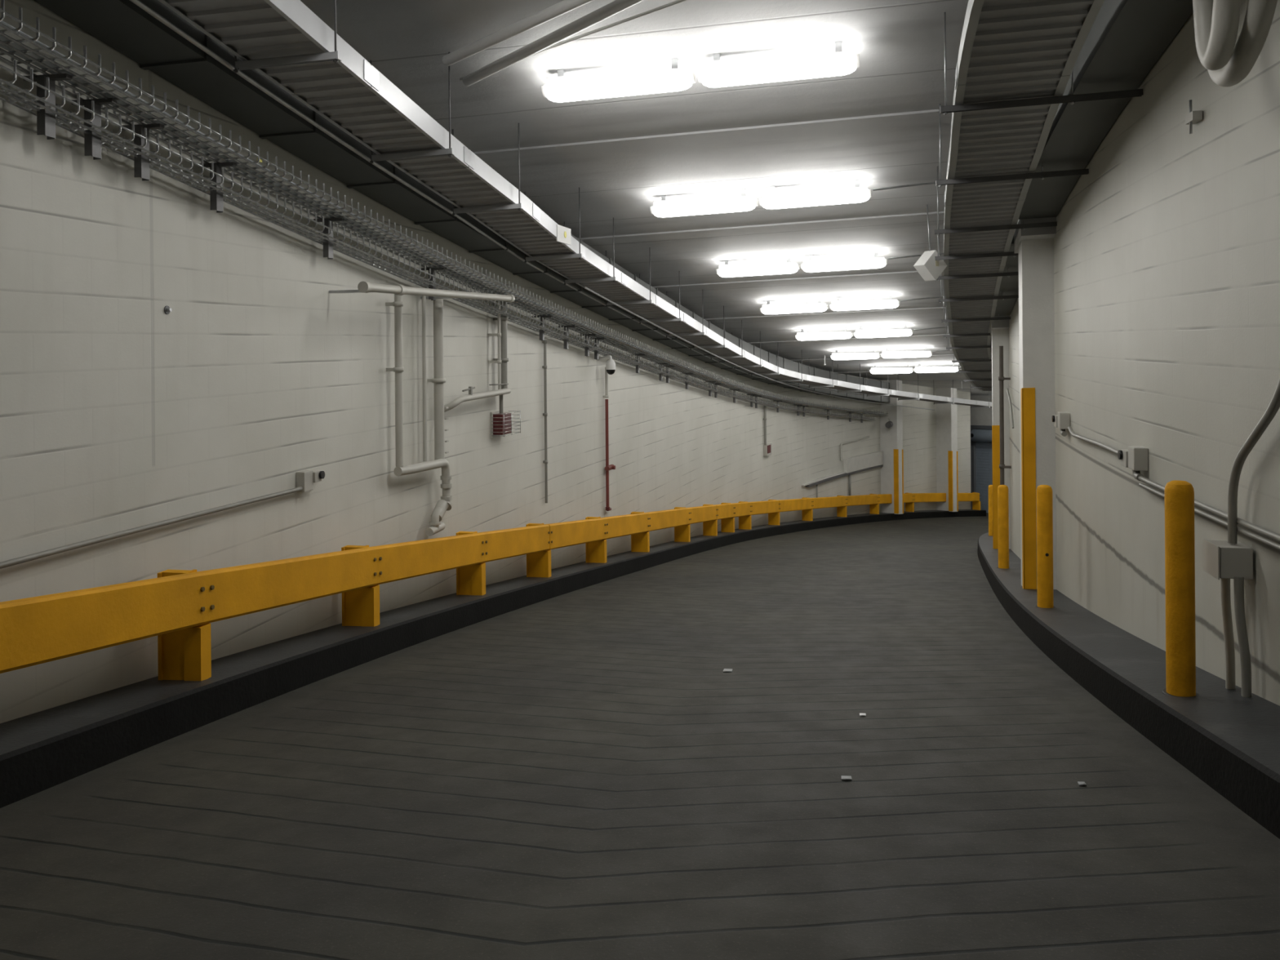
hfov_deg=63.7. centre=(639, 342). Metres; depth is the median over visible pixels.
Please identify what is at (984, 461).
curtain
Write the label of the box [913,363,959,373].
strip light
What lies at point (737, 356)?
hanger
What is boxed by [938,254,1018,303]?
hanger
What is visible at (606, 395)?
conduit
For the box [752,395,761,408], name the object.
bracket
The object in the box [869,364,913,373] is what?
strip light
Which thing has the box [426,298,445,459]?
downpipe
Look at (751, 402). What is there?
bracket
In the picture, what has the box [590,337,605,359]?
bracket
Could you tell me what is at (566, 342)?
bracket
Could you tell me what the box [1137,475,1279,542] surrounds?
conduit
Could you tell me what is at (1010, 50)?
cable tray
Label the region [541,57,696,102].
strip light
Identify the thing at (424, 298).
downpipe
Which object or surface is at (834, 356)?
diffuser
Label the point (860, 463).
handrail
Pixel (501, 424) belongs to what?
alarm box
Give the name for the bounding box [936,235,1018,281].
hanger
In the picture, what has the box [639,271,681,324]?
hanger
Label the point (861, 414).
bracket
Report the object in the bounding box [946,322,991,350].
hanger
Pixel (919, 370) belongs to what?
diffuser
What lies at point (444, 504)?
trap
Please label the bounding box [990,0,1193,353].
cable tray
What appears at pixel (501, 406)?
conduit
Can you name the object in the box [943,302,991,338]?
hanger
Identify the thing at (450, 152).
hanger
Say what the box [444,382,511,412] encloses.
pipe
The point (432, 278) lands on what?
bracket
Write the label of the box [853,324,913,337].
strip light
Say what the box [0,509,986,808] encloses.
curb
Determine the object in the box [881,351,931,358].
diffuser
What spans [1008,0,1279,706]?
wall
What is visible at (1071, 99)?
hanger
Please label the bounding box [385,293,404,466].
downpipe
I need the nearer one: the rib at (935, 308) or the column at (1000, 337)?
the column at (1000, 337)
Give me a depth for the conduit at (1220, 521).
5.33 m
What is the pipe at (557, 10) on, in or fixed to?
attached to the ceiling
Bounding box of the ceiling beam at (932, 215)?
[581,211,944,244]
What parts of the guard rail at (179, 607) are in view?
post, post, post, post, post, post, post, post, post, post, post, post, post, post, post, post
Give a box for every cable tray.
[158,0,991,408]
[942,0,1104,391]
[990,0,1193,353]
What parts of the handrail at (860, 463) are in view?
support leg, support leg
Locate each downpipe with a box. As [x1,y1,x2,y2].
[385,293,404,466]
[422,295,426,461]
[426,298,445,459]
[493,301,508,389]
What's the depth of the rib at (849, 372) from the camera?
30.63 m
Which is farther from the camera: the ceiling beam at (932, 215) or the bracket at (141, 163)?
the ceiling beam at (932, 215)
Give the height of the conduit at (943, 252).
0.106 m
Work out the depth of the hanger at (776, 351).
25.33 m
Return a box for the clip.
[1185,99,1202,133]
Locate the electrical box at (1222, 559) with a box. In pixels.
[1203,538,1253,579]
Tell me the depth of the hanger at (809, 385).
26.80 m
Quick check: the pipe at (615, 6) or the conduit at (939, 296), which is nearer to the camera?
the pipe at (615, 6)
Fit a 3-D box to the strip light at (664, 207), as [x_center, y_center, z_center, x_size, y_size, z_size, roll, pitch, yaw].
[0.706,-1.542,11.410,1.192,0.274,0.250,0,0,15]
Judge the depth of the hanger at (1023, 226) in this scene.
10.37 m
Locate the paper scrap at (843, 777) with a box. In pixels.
[841,775,852,780]
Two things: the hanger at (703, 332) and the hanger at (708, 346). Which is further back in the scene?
the hanger at (708, 346)
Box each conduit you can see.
[0,486,302,568]
[129,0,862,395]
[488,301,501,389]
[499,395,503,413]
[542,340,547,502]
[583,286,934,409]
[603,367,608,398]
[763,405,766,444]
[872,182,936,191]
[888,252,943,259]
[900,296,945,301]
[913,326,949,330]
[1006,388,1013,428]
[1067,426,1118,454]
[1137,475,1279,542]
[1138,482,1279,550]
[1220,577,1235,689]
[1227,378,1279,543]
[1233,576,1251,697]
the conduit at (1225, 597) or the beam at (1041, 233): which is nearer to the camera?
the conduit at (1225, 597)
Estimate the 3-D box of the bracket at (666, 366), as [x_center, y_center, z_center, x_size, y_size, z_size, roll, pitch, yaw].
[0.504,0.571,18.459,0.240,0.309,0.060,0,0,17]
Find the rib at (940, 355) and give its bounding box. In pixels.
[791,354,955,361]
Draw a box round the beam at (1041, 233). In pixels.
[1013,217,1056,253]
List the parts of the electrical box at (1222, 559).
plate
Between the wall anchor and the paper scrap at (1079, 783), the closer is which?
the paper scrap at (1079, 783)
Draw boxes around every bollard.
[987,484,992,535]
[996,484,1009,568]
[1035,484,1055,608]
[1162,480,1199,697]
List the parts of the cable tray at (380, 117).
rail, rail, rail, splice plate, rail, rail, splice plate, rail, rail, splice plate, rail, rail, splice plate, rail, splice plate, rail, splice plate, rail, splice plate, rail, splice plate, rail, rail, rail, rail, rail, splice plate, rail, rail, rail, rail, rail, rail, rail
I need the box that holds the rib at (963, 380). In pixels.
[902,379,964,382]
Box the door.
[970,425,992,512]
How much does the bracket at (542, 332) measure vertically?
0.309 m
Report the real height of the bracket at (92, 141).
0.310 m
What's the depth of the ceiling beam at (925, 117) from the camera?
9.52 m
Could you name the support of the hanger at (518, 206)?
hanging from the ceiling
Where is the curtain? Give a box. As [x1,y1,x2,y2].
[975,441,992,512]
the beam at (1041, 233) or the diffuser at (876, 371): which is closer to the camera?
the beam at (1041, 233)
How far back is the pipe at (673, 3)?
7.06 m
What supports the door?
in the wall at (979, 415)
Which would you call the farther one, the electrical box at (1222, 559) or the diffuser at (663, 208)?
the diffuser at (663, 208)
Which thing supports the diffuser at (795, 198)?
attached to the strip light at (774, 199)
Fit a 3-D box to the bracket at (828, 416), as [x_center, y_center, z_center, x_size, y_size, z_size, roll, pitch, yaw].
[5.524,2.103,30.210,0.240,0.309,0.065,0,0,32]
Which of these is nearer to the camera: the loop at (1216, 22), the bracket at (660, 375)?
the loop at (1216, 22)
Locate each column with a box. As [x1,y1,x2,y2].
[880,379,903,514]
[935,387,958,511]
[991,328,1010,549]
[1017,238,1056,589]
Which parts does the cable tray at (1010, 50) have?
rail, rail, rail, rail, rail, splice plate, rail, rail, rail, rail, rail, rail, rail, rail, rail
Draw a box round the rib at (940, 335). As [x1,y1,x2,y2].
[748,333,949,345]
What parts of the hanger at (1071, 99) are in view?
threaded rod, threaded rod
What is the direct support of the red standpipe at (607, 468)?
attached to the wall at (118, 412)
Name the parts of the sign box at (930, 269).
hanger rod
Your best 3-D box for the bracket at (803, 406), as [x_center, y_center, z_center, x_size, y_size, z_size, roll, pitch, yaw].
[4.548,1.895,28.540,0.240,0.309,0.064,0,0,29]
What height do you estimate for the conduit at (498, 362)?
1.100 m
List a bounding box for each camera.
[597,355,615,374]
[884,418,893,428]
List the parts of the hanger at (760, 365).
threaded rod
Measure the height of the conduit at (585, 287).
3.072 m
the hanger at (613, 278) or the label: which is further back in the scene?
the hanger at (613, 278)
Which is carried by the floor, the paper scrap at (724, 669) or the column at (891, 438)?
the paper scrap at (724, 669)
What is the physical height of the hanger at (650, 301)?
0.801 m
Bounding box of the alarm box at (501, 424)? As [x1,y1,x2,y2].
[490,410,520,438]
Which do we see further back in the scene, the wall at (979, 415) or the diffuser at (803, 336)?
the wall at (979, 415)
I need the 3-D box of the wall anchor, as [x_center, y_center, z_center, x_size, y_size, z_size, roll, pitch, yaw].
[-2.854,-0.198,6.241,0.031,0.051,0.052,0,0,10]
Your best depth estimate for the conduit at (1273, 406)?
5.06 m
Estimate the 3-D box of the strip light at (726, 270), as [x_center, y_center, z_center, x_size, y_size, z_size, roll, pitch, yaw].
[1.696,-1.087,14.835,1.192,0.274,0.250,0,0,17]
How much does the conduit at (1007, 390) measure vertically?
0.547 m
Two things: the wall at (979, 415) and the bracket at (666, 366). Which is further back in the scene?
the wall at (979, 415)
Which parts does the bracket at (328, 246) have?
arm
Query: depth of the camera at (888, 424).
33.01 m
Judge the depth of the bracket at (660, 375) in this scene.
18.01 m
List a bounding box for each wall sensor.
[1051,411,1070,436]
[1117,445,1148,480]
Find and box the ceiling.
[300,0,991,395]
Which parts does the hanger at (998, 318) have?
threaded rod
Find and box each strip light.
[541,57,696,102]
[649,188,758,217]
[697,40,859,87]
[715,256,799,277]
[759,179,871,208]
[760,297,828,314]
[795,327,853,340]
[800,250,887,272]
[829,293,899,311]
[830,348,880,359]
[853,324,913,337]
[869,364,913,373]
[880,346,933,358]
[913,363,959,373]
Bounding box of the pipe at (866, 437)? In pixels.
[840,435,869,460]
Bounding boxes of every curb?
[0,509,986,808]
[977,532,1279,839]
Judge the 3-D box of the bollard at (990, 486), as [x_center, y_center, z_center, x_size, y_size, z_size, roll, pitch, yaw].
[7.348,3.507,21.533,0.169,1.075,0.169,0,0,21]
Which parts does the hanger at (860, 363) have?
threaded rod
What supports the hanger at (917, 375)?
hanging from the ceiling
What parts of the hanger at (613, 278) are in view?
threaded rod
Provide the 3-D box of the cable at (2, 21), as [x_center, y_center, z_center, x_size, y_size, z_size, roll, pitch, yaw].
[1.385,0.261,17.854,1.942,4.187,33.223,0,0,19]
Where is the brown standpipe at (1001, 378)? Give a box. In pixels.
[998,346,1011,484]
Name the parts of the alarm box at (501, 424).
plate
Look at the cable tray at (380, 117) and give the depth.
7.45 m
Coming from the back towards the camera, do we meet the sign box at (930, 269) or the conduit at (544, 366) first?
the conduit at (544, 366)
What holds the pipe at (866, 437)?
attached to the wall at (118, 412)
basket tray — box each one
[0,0,888,415]
[0,59,875,420]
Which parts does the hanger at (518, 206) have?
threaded rod, threaded rod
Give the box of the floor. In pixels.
[0,512,1279,959]
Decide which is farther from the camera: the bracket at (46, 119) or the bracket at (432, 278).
the bracket at (432, 278)
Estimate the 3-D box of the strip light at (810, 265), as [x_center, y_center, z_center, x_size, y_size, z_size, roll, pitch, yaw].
[2.865,-1.138,14.487,1.192,0.274,0.250,0,0,17]
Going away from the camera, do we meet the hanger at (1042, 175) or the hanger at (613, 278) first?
the hanger at (1042, 175)
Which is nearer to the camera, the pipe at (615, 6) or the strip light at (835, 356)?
the pipe at (615, 6)
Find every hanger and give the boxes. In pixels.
[233,0,342,73]
[369,52,454,164]
[452,123,523,215]
[524,187,582,262]
[564,217,616,284]
[605,247,652,306]
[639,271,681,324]
[666,288,704,337]
[689,306,725,349]
[711,320,743,359]
[731,331,762,368]
[751,342,779,376]
[776,351,803,381]
[808,385,834,387]
[837,363,861,392]
[866,394,889,396]
[897,374,919,400]
[933,381,954,404]
[934,165,1057,235]
[934,222,1017,262]
[935,103,1088,187]
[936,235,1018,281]
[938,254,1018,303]
[939,12,1142,115]
[941,283,1010,323]
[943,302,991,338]
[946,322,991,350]
[951,353,991,363]
[957,364,991,373]
[964,376,991,382]
[970,386,991,388]
[970,391,990,408]
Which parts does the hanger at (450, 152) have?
threaded rod, threaded rod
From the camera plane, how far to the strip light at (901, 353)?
24.40 m
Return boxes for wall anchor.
[164,305,172,314]
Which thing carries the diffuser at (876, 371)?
attached to the strip light at (877, 370)
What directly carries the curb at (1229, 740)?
on the floor
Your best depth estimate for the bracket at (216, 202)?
6.53 m
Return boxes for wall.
[0,0,971,723]
[969,395,991,493]
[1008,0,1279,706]
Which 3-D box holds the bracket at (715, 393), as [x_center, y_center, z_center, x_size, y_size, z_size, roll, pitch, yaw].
[1.618,1.018,21.868,0.240,0.309,0.062,0,0,19]
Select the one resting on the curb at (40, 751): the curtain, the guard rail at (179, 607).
the guard rail at (179, 607)
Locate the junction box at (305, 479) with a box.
[296,470,324,492]
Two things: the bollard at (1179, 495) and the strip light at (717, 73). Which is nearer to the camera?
the bollard at (1179, 495)
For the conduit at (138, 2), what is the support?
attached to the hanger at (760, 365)
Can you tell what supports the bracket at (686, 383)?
attached to the wall at (118, 412)
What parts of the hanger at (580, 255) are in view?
threaded rod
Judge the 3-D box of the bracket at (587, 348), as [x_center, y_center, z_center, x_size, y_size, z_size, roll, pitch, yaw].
[-0.729,0.037,14.358,0.240,0.309,0.060,0,0,16]
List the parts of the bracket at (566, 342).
arm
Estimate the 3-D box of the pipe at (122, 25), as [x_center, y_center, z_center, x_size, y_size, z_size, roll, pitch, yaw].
[0.548,-1.002,13.438,3.215,6.023,42.628,0,0,16]
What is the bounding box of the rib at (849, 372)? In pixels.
[835,368,961,373]
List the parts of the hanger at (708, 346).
threaded rod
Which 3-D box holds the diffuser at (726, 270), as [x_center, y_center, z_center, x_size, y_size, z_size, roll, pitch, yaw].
[1.696,-1.027,14.835,1.152,0.153,0.250,0,0,17]
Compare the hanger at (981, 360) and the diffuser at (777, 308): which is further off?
the hanger at (981, 360)
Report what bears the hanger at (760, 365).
hanging from the ceiling
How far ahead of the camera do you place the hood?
39.55 m
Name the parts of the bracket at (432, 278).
arm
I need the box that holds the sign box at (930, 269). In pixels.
[913,204,946,281]
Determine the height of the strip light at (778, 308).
0.274 m
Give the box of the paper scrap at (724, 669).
[723,668,732,671]
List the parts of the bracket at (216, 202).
arm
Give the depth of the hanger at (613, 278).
12.51 m
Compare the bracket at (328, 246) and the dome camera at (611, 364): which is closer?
the bracket at (328, 246)
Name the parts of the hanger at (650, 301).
threaded rod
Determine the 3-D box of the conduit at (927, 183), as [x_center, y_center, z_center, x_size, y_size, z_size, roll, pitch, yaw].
[3.108,-1.667,10.754,1.322,0.106,0.022,0,0,15]
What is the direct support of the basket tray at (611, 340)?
on the bracket at (328, 246)
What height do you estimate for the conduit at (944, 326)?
0.106 m
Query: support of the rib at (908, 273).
attached to the ceiling
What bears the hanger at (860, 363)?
hanging from the ceiling
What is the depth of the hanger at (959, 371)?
23.38 m
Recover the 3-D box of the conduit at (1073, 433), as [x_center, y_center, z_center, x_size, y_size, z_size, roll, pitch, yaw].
[3.628,0.791,8.238,0.039,0.077,2.165,0,0,13]
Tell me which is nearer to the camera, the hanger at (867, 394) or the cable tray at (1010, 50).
the cable tray at (1010, 50)
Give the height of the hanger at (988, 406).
0.801 m
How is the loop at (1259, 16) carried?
hanging from the cable tray at (1126, 39)
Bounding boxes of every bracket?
[23,73,71,139]
[71,97,117,159]
[121,123,164,181]
[199,161,236,213]
[313,217,344,258]
[421,266,445,300]
[533,315,551,340]
[558,325,575,349]
[579,333,595,356]
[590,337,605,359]
[631,354,645,373]
[654,363,667,381]
[662,365,675,382]
[680,373,693,389]
[704,381,715,395]
[711,383,721,397]
[728,389,740,403]
[747,394,756,407]
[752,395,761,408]
[773,400,782,412]
[795,404,803,415]
[800,405,808,416]
[824,408,832,419]
[857,413,866,422]
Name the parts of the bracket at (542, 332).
arm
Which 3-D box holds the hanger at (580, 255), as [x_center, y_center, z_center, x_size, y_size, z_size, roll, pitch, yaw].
[-0.953,-1.282,11.272,0.670,0.801,0.050,0,0,15]
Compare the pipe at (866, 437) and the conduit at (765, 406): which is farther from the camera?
the pipe at (866, 437)
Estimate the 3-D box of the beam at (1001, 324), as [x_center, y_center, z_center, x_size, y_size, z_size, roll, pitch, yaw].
[5.988,-0.563,17.015,0.371,0.860,0.817,0,0,17]
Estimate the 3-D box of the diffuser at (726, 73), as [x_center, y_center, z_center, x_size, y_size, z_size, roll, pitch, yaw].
[1.024,-2.005,7.663,1.152,0.153,0.250,0,0,12]
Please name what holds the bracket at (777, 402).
attached to the wall at (118, 412)
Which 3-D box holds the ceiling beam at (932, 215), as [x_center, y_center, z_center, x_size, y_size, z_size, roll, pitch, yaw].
[1.804,-1.456,12.945,5.930,0.269,0.327,0,0,16]
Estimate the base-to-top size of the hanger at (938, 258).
0.737 m
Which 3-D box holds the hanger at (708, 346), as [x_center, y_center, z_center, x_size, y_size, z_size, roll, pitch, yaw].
[1.242,-0.273,18.977,0.670,0.801,0.050,0,0,17]
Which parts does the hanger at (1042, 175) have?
threaded rod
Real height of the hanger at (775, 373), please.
0.801 m
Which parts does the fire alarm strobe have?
plate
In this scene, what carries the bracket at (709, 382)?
attached to the wall at (118, 412)
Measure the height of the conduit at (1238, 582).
0.582 m
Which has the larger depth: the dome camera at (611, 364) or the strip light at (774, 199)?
the dome camera at (611, 364)
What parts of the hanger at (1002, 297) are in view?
threaded rod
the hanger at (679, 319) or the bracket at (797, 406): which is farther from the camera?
the bracket at (797, 406)
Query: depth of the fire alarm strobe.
25.91 m
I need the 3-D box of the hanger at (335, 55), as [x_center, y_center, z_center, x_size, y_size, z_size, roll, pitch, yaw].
[-2.057,-1.985,5.985,0.670,0.801,0.050,0,0,10]
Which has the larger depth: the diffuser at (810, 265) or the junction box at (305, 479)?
the diffuser at (810, 265)
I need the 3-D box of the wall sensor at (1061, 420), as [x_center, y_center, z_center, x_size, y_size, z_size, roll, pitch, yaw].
[3.967,0.761,9.716,0.121,0.218,0.320,0,0,15]
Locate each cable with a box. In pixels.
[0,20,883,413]
[0,35,597,335]
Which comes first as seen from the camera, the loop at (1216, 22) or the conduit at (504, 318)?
the loop at (1216, 22)
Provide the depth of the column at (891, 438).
33.47 m
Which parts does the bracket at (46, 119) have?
arm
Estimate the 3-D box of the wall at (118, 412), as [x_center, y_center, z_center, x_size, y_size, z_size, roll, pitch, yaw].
[1.721,1.203,16.192,4.760,10.724,48.502,0,0,20]
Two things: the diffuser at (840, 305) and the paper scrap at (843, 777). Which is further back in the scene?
the diffuser at (840, 305)
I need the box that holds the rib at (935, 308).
[704,306,946,322]
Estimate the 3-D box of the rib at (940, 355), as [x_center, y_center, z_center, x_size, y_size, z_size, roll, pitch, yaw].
[6.513,0.372,26.366,5.786,0.264,0.350,0,0,27]
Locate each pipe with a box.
[328,280,515,302]
[442,0,594,66]
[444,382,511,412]
[459,0,687,80]
[462,0,644,86]
[840,435,869,460]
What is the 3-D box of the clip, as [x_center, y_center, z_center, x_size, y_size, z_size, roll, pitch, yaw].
[3.115,-1.271,5.800,0.050,0.190,0.130,0,0,11]
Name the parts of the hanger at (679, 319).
threaded rod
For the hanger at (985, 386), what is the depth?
26.96 m
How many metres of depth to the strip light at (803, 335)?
21.55 m
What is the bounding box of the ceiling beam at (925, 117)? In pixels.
[472,109,951,164]
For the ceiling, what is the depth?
9.39 m
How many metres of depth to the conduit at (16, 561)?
5.85 m
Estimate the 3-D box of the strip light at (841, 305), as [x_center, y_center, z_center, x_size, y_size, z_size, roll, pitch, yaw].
[3.891,-0.692,17.875,1.192,0.274,0.250,0,0,17]
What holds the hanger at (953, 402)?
hanging from the ceiling
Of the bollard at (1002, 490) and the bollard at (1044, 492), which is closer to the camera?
the bollard at (1044, 492)
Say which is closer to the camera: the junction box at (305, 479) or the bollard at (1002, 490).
the junction box at (305, 479)
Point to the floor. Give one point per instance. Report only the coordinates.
(581, 774)
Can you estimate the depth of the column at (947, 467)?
36.31 m
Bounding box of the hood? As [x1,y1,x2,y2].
[970,429,991,442]
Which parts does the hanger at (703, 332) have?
threaded rod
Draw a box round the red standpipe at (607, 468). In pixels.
[604,399,615,511]
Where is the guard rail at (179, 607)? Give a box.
[0,492,981,680]
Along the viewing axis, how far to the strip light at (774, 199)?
11.01 m
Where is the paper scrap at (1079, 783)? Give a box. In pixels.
[1077,781,1086,786]
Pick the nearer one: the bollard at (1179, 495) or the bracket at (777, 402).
the bollard at (1179, 495)
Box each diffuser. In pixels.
[543,70,692,102]
[652,198,755,217]
[699,53,856,87]
[717,264,797,277]
[760,189,869,208]
[761,304,826,314]
[795,333,851,340]
[802,258,885,272]
[830,301,897,311]
[831,353,879,359]
[854,330,911,337]
[870,368,912,373]
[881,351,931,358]
[914,367,958,373]
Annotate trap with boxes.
[393,406,452,536]
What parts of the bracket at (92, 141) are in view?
arm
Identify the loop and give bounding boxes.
[1192,0,1240,70]
[1207,0,1277,87]
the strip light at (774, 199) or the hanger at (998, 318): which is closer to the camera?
the strip light at (774, 199)
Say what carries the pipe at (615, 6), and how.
attached to the ceiling
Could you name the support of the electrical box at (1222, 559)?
attached to the wall at (1166, 253)
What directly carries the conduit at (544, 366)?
attached to the wall at (118, 412)
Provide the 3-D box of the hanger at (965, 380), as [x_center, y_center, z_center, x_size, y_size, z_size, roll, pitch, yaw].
[8.461,0.596,25.071,1.130,0.737,0.050,0,0,27]
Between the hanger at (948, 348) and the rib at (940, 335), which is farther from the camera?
the rib at (940, 335)
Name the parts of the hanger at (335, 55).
threaded rod, threaded rod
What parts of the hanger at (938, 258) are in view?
threaded rod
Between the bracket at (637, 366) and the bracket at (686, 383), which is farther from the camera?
the bracket at (686, 383)
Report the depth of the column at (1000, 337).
16.82 m
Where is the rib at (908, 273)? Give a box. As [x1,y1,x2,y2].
[652,271,943,290]
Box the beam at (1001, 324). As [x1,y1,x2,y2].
[990,315,1008,334]
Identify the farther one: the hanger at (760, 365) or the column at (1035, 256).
the hanger at (760, 365)
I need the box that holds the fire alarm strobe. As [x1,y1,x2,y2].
[763,443,772,455]
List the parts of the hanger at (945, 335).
threaded rod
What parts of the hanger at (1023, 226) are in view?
threaded rod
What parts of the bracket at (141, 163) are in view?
arm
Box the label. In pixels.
[556,224,571,244]
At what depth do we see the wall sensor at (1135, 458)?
6.83 m
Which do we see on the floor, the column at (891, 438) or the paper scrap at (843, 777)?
the paper scrap at (843, 777)
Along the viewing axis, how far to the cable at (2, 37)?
5.97 m
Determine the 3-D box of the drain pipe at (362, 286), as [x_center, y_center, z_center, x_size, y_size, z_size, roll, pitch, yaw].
[-1.932,-0.445,9.470,0.486,0.126,3.218,0,0,13]
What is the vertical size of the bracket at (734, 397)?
0.309 m
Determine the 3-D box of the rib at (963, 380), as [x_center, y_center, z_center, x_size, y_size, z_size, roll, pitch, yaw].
[10.455,1.185,32.360,5.714,0.257,0.357,0,0,40]
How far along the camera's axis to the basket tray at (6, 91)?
7.21 m
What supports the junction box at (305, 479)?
attached to the wall at (118, 412)
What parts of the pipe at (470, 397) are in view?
valve handle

